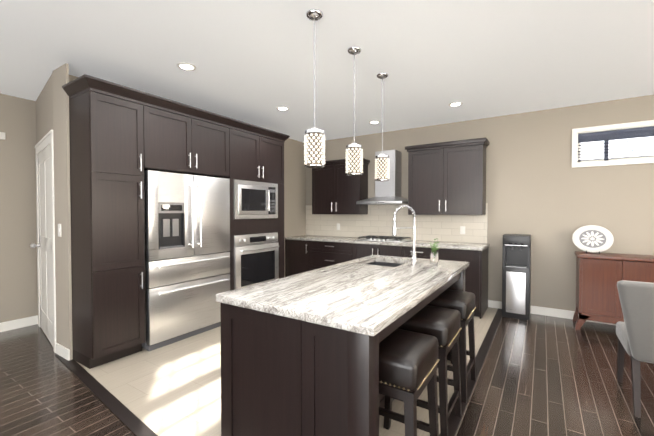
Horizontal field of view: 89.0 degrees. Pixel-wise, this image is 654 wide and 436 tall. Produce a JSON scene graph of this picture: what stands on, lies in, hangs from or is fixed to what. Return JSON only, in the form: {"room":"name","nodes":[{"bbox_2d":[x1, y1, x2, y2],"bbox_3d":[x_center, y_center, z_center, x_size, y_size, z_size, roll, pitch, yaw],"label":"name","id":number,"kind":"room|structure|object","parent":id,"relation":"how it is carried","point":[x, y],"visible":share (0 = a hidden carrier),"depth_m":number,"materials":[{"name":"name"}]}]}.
{"room":"kitchen","nodes":[
{"label":"kitchen","id":0,"kind":"room"},
{"bbox_2d":[0,93,37,322],"bbox_3d":[-4.734,-0.031,2.348,0.120,2.720,4.750,1,1,33],"label":"wall","id":1,"kind":"structure","parent":0,"point":[18,266],"depth_m":3.92,"materials":[{"name":"paint"}]},
{"bbox_2d":[0,132,5,139],"bbox_3d":[-3.717,-0.936,3.770,0.019,0.080,0.110,1,1,33],"label":"light switch","id":2,"kind":"object","parent":1,"relation":"attached to","point":[2,135],"visible":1,"depth_m":3.79,"materials":[{"name":"white plastic"}]},
{"bbox_2d":[0,315,37,331],"bbox_3d":[-4.741,1.279,2.227,0.030,0.105,4.441,1,1,33],"label":"baseboard","id":3,"kind":"structure","parent":1,"relation":"attached to","point":[33,320],"depth_m":3.93,"materials":[{"name":"white wood"}]},
{"bbox_2d":[36,63,72,359],"bbox_3d":[-2.943,-0.053,3.591,1.596,2.720,0.127,1,1,43],"label":"wall","id":4,"kind":"structure","parent":0,"point":[53,96],"depth_m":3.12,"materials":[{"name":"paint"}]},
{"bbox_2d":[30,130,55,352],"bbox_3d":[-3.062,0.227,3.613,1.156,2.160,0.227,1,1,33],"label":"door","id":5,"kind":"structure","parent":4,"relation":"attached to","point":[45,209],"depth_m":3.57,"materials":[{"name":"white wood"}]},
{"bbox_2d":[58,224,60,236],"bbox_3d":[-2.524,0.115,3.139,0.070,0.120,0.009,1,1,33],"label":"switch plate","id":6,"kind":"object","parent":4,"relation":"attached to","point":[59,230],"visible":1,"depth_m":3.13,"materials":[{"name":"white plastic"}]},
{"bbox_2d":[56,343,69,360],"bbox_3d":[-2.494,1.263,3.143,0.302,0.105,0.017,1,1,33],"label":"baseboard","id":7,"kind":"structure","parent":4,"relation":"attached to","point":[62,351],"depth_m":3.12,"materials":[{"name":"white wood"}]},
{"bbox_2d":[52,75,305,276],"bbox_3d":[-1.547,-0.077,4.908,0.120,2.720,3.984,1,1,33],"label":"wall","id":8,"kind":"structure","parent":0,"point":[294,194],"depth_m":6.23,"materials":[{"name":"paint"}]},
{"bbox_2d":[146,102,233,181],"bbox_3d":[-1.763,-0.799,3.821,0.683,0.645,1.162,1,1,33],"label":"upper cabinet","id":9,"kind":"object","parent":8,"relation":"attached to","point":[177,141],"depth_m":3.59,"materials":[{"name":"brown wood"}]},
{"bbox_2d":[230,218,277,237],"bbox_3d":[-1.225,0.108,4.669,0.681,0.200,0.810,1,1,33],"label":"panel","id":10,"kind":"object","parent":8,"relation":"attached to","point":[264,225],"depth_m":4.41,"materials":[{"name":"brown wood"}]},
{"bbox_2d":[234,232,278,289],"bbox_3d":[-1.152,0.603,4.630,0.689,0.784,0.804,1,1,33],"label":"wall oven","id":11,"kind":"object","parent":10,"relation":"in","point":[256,258],"visible":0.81,"depth_m":4.42,"materials":[{"name":"grey metal"}]},
{"bbox_2d":[230,126,285,185],"bbox_3d":[-1.216,-0.815,4.664,0.683,0.645,1.091,1,1,33],"label":"upper cabinet","id":12,"kind":"object","parent":8,"relation":"attached to","point":[257,157],"depth_m":4.47,"materials":[{"name":"brown wood"}]},
{"bbox_2d":[234,179,277,218],"bbox_3d":[-1.105,-0.241,4.585,0.520,0.494,0.804,1,1,33],"label":"microwave","id":13,"kind":"object","parent":12,"relation":"in","point":[255,200],"visible":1,"depth_m":4.42,"materials":[{"name":"grey metal"}]},
{"bbox_2d":[0,313,653,435],"bbox_3d":[-0.028,1.377,1.405,9.070,0.060,8.490,1,1,33],"label":"floor","id":14,"kind":"structure","parent":0,"point":[541,375],"depth_m":2.56,"materials":[{"name":"brown wood"}]},
{"bbox_2d":[55,308,501,435],"bbox_3d":[-0.149,1.300,3.791,3.470,0.007,4.378,1,1,33],"label":"trim strip","id":15,"kind":"object","parent":14,"relation":"on","point":[131,421],"visible":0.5,"depth_m":2.53,"materials":[{"name":"brown wood"}]},
{"bbox_2d":[76,307,497,435],"bbox_3d":[-0.158,1.300,3.849,3.390,0.004,4.290,1,1,33],"label":"tile floor","id":16,"kind":"structure","parent":14,"relation":"on","point":[173,389],"depth_m":2.62,"materials":[{"name":"beige tile"}]},
{"bbox_2d":[67,86,145,368],"bbox_3d":[-2.168,0.102,3.212,0.683,2.425,0.450,1,1,33],"label":"tall cabinet","id":17,"kind":"object","parent":16,"relation":"on","point":[123,138],"depth_m":2.99,"materials":[{"name":"brown wood"}]},
{"bbox_2d":[142,170,229,350],"bbox_3d":[-1.718,0.415,3.814,0.769,1.775,1.000,1,1,33],"label":"fridge","id":18,"kind":"object","parent":16,"relation":"on","point":[187,244],"visible":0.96,"depth_m":3.54,"materials":[{"name":"grey metal"}]},
{"bbox_2d":[230,282,233,290],"bbox_3d":[-1.199,1.142,4.725,0.683,0.290,1.030,1,1,33],"label":"base cabinet","id":19,"kind":"object","parent":16,"relation":"on","point":[231,283],"depth_m":4.12,"materials":[{"name":"brown wood"}]},
{"bbox_2d":[285,239,308,276],"bbox_3d":[-0.358,0.822,6.138,0.550,0.878,0.626,1,1,33],"label":"base cabinet","id":20,"kind":"object","parent":16,"relation":"on","point":[301,256],"depth_m":5.89,"materials":[{"name":"brown wood"}]},
{"bbox_2d":[309,241,356,270],"bbox_3d":[0.225,0.829,5.760,0.962,0.878,0.626,1,1,33],"label":"base cabinet","id":21,"kind":"object","parent":16,"relation":"on","point":[321,254],"depth_m":5.51,"materials":[{"name":"brown wood"}]},
{"bbox_2d":[220,271,464,435],"bbox_3d":[0.315,0.889,2.444,0.946,0.878,1.990,1,1,33],"label":"kitchen island","id":22,"kind":"object","parent":16,"relation":"on","point":[299,354],"depth_m":1.58,"materials":[{"name":"brown wood"}]},
{"bbox_2d":[216,255,467,338],"bbox_3d":[0.337,0.428,2.419,0.950,0.040,2.025,1,1,33],"label":"island countertop","id":23,"kind":"structure","parent":22,"relation":"on","point":[358,296],"depth_m":1.87,"materials":[{"name":"white stone"}]},
{"bbox_2d":[372,259,395,266],"bbox_3d":[0.521,0.541,3.025,0.410,0.232,0.469,1,1,33],"label":"sink","id":24,"kind":"object","parent":23,"relation":"in","point":[383,262],"depth_m":3.26,"materials":[{"name":"silver metal"}]},
{"bbox_2d":[392,205,417,259],"bbox_3d":[0.736,0.135,3.129,0.188,0.518,0.228,1,1,33],"label":"faucet","id":25,"kind":"object","parent":23,"relation":"on","point":[413,253],"visible":1,"depth_m":3.13,"materials":[{"name":"silver metal"}]},
{"bbox_2d":[430,238,438,261],"bbox_3d":[0.971,0.290,3.013,0.083,0.212,0.087,1,1,33],"label":"vase","id":26,"kind":"object","parent":23,"relation":"on","point":[434,254],"visible":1,"depth_m":2.98,"materials":[{"name":"clear glass"}]},
{"bbox_2d":[357,244,400,258],"bbox_3d":[0.913,0.837,5.314,0.800,0.878,0.626,1,1,33],"label":"base cabinet","id":27,"kind":"object","parent":16,"relation":"on","point":[363,250],"depth_m":5.03,"materials":[{"name":"brown wood"}]},
{"bbox_2d":[379,328,438,435],"bbox_3d":[0.328,0.974,1.698,0.392,0.734,0.411,1,1,33],"label":"stool","id":28,"kind":"object","parent":16,"relation":"on","point":[408,360],"visible":0.56,"depth_m":1.53,"materials":[{"name":"leather"}]},
{"bbox_2d":[401,246,432,258],"bbox_3d":[1.446,0.843,4.968,0.592,0.878,0.626,1,1,33],"label":"base cabinet","id":29,"kind":"object","parent":16,"relation":"on","point":[422,252],"depth_m":4.70,"materials":[{"name":"brown wood"}]},
{"bbox_2d":[383,305,461,435],"bbox_3d":[0.632,0.966,2.168,0.392,0.734,0.411,1,1,33],"label":"stool","id":30,"kind":"object","parent":16,"relation":"on","point":[442,325],"visible":0.54,"depth_m":2.01,"materials":[{"name":"leather"}]},
{"bbox_2d":[427,289,475,402],"bbox_3d":[0.943,0.957,2.646,0.392,0.734,0.411,1,1,33],"label":"stool","id":31,"kind":"object","parent":16,"relation":"on","point":[462,303],"visible":0.54,"depth_m":2.47,"materials":[{"name":"leather"}]},
{"bbox_2d":[433,247,488,318],"bbox_3d":[1.892,0.848,4.675,0.598,0.878,0.631,1,1,33],"label":"base cabinet","id":32,"kind":"object","parent":16,"relation":"on","point":[476,275],"depth_m":4.34,"materials":[{"name":"brown wood"}]},
{"bbox_2d":[284,235,489,250],"bbox_3d":[0.776,0.375,5.376,3.273,0.040,0.656,1,1,33],"label":"countertop","id":33,"kind":"structure","parent":32,"relation":"on","point":[459,245],"depth_m":4.93,"materials":[{"name":"stone"}]},
{"bbox_2d":[357,235,411,241],"bbox_3d":[0.918,0.329,5.315,0.760,0.052,0.470,1,1,33],"label":"cooktop","id":34,"kind":"object","parent":33,"relation":"in","point":[385,238],"visible":1,"depth_m":5.22,"materials":[{"name":"silver metal"}]},
{"bbox_2d":[502,234,530,320],"bbox_3d":[2.518,0.757,4.418,0.310,1.070,0.366,1,1,33],"label":"water dispenser","id":35,"kind":"object","parent":14,"relation":"on","point":[516,274],"visible":1,"depth_m":4.29,"materials":[{"name":"black plastic"}]},
{"bbox_2d":[573,251,653,329],"bbox_3d":[3.603,0.868,3.659,1.420,0.875,0.462,1,1,33],"label":"sideboard","id":36,"kind":"object","parent":14,"relation":"on","point":[599,276],"visible":0.65,"depth_m":3.75,"materials":[{"name":"brown wood"}]},
{"bbox_2d":[572,225,613,253],"bbox_3d":[3.192,0.255,4.005,0.389,0.335,0.177,1,1,33],"label":"platter","id":37,"kind":"object","parent":36,"relation":"on","point":[593,238],"visible":1,"depth_m":3.98,"materials":[{"name":"white ceramic"}]},
{"bbox_2d":[616,280,653,417],"bbox_3d":[2.376,0.875,2.337,0.606,0.910,0.636,1,1,33],"label":"dining chair","id":38,"kind":"object","parent":14,"relation":"on","point":[635,332],"visible":1,"depth_m":2.23,"materials":[{"name":"fabric"}]},
{"bbox_2d":[0,0,653,141],"bbox_3d":[-0.028,-1.423,1.355,9.070,0.100,8.490,1,1,33],"label":"ceiling","id":39,"kind":"structure","parent":0,"point":[252,61],"depth_m":2.85,"materials":[{"name":"paint"}]},
{"bbox_2d":[177,62,195,70],"bbox_3d":[-1.299,-1.398,3.080,0.170,0.010,0.170,1,1,33],"label":"recessed light","id":40,"kind":"object","parent":39,"relation":"in","point":[186,66],"visible":1,"depth_m":3.08,"materials":[{"name":"white plastic"}]},
{"bbox_2d":[276,106,288,110],"bbox_3d":[-0.574,-1.421,4.326,0.170,0.010,0.170,1,1,33],"label":"recessed light","id":41,"kind":"object","parent":39,"relation":"in","point":[282,108],"visible":0.98,"depth_m":4.33,"materials":[{"name":"white plastic"}]},
{"bbox_2d":[304,9,324,167],"bbox_3d":[-0.085,-0.870,2.278,0.149,1.037,0.148,1,1,33],"label":"pendant light","id":42,"kind":"object","parent":39,"relation":"hanging from","point":[314,146],"visible":1,"depth_m":2.24,"materials":[{"name":"silver metal"}]},
{"bbox_2d":[345,47,362,175],"bbox_3d":[0.228,-0.879,2.778,0.149,1.037,0.148,1,1,33],"label":"pendant light","id":43,"kind":"object","parent":39,"relation":"hanging from","point":[354,157],"visible":1,"depth_m":2.74,"materials":[{"name":"silver metal"}]},
{"bbox_2d":[369,120,379,123],"bbox_3d":[0.711,-1.432,4.983,0.170,0.010,0.170,1,1,33],"label":"recessed light","id":44,"kind":"object","parent":39,"relation":"in","point":[374,122],"visible":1,"depth_m":4.98,"materials":[{"name":"white plastic"}]},
{"bbox_2d":[375,73,389,180],"bbox_3d":[0.546,-0.888,3.287,0.149,1.037,0.148,1,1,33],"label":"pendant light","id":45,"kind":"object","parent":39,"relation":"hanging from","point":[382,167],"visible":1,"depth_m":3.25,"materials":[{"name":"silver metal"}]},
{"bbox_2d":[448,102,462,106],"bbox_3d":[1.603,-1.417,4.154,0.170,0.010,0.170,1,1,33],"label":"recessed light","id":46,"kind":"object","parent":39,"relation":"in","point":[453,104],"visible":1,"depth_m":4.15,"materials":[{"name":"white plastic"}]},
{"bbox_2d":[306,95,653,310],"bbox_3d":[2.787,-0.070,4.542,7.790,2.720,0.120,1,1,33],"label":"wall","id":47,"kind":"structure","parent":0,"point":[545,194],"depth_m":4.39,"materials":[{"name":"paint"}]},
{"bbox_2d":[311,158,369,213],"bbox_3d":[0.207,-0.535,5.913,1.060,0.940,0.346,1,1,33],"label":"upper cabinet","id":48,"kind":"object","parent":47,"relation":"attached to","point":[336,189],"visible":0.83,"depth_m":5.77,"materials":[{"name":"brown wood"}]},
{"bbox_2d":[356,150,407,204],"bbox_3d":[0.926,-0.649,5.365,0.770,0.853,0.480,1,1,33],"label":"range hood","id":49,"kind":"object","parent":47,"relation":"attached to","point":[387,192],"visible":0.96,"depth_m":5.28,"materials":[{"name":"silver metal"}]},
{"bbox_2d":[306,203,487,242],"bbox_3d":[0.944,0.070,5.663,3.240,0.600,0.010,1,1,33],"label":"backsplash","id":50,"kind":"structure","parent":47,"relation":"attached to","point":[376,220],"depth_m":5.50,"materials":[{"name":"tile"}]},
{"bbox_2d":[460,226,464,233],"bbox_3d":[2.021,0.182,4.955,0.070,0.120,0.008,1,1,33],"label":"electrical outlet","id":51,"kind":"object","parent":50,"relation":"attached to","point":[462,229],"visible":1,"depth_m":4.96,"materials":[{"name":"white plastic"}]},
{"bbox_2d":[405,137,488,214],"bbox_3d":[1.748,-0.567,4.912,1.125,1.040,0.346,1,1,33],"label":"upper cabinet","id":52,"kind":"object","parent":47,"relation":"attached to","point":[447,178],"visible":1,"depth_m":4.76,"materials":[{"name":"brown wood"}]},
{"bbox_2d":[488,300,615,324],"bbox_3d":[4.109,1.254,3.629,4.288,0.105,0.012,1,1,33],"label":"baseboard","id":53,"kind":"structure","parent":47,"relation":"attached to","point":[567,314],"depth_m":4.39,"materials":[{"name":"white wood"}]},
{"bbox_2d":[572,120,653,167],"bbox_3d":[3.735,-0.879,3.894,1.410,0.490,0.130,1,1,33],"label":"window","id":54,"kind":"structure","parent":47,"relation":"in","point":[616,160],"depth_m":4.05,"materials":[{"name":"clear glass"}]},
{"bbox_2d":[578,126,653,160],"bbox_3d":[3.745,-0.879,3.910,1.278,0.366,0.087,1,1,33],"label":"window blind","id":55,"kind":"object","parent":54,"relation":"attached to","point":[605,136],"visible":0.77,"depth_m":4.04,"materials":[{"name":"white plastic"}]}
]}

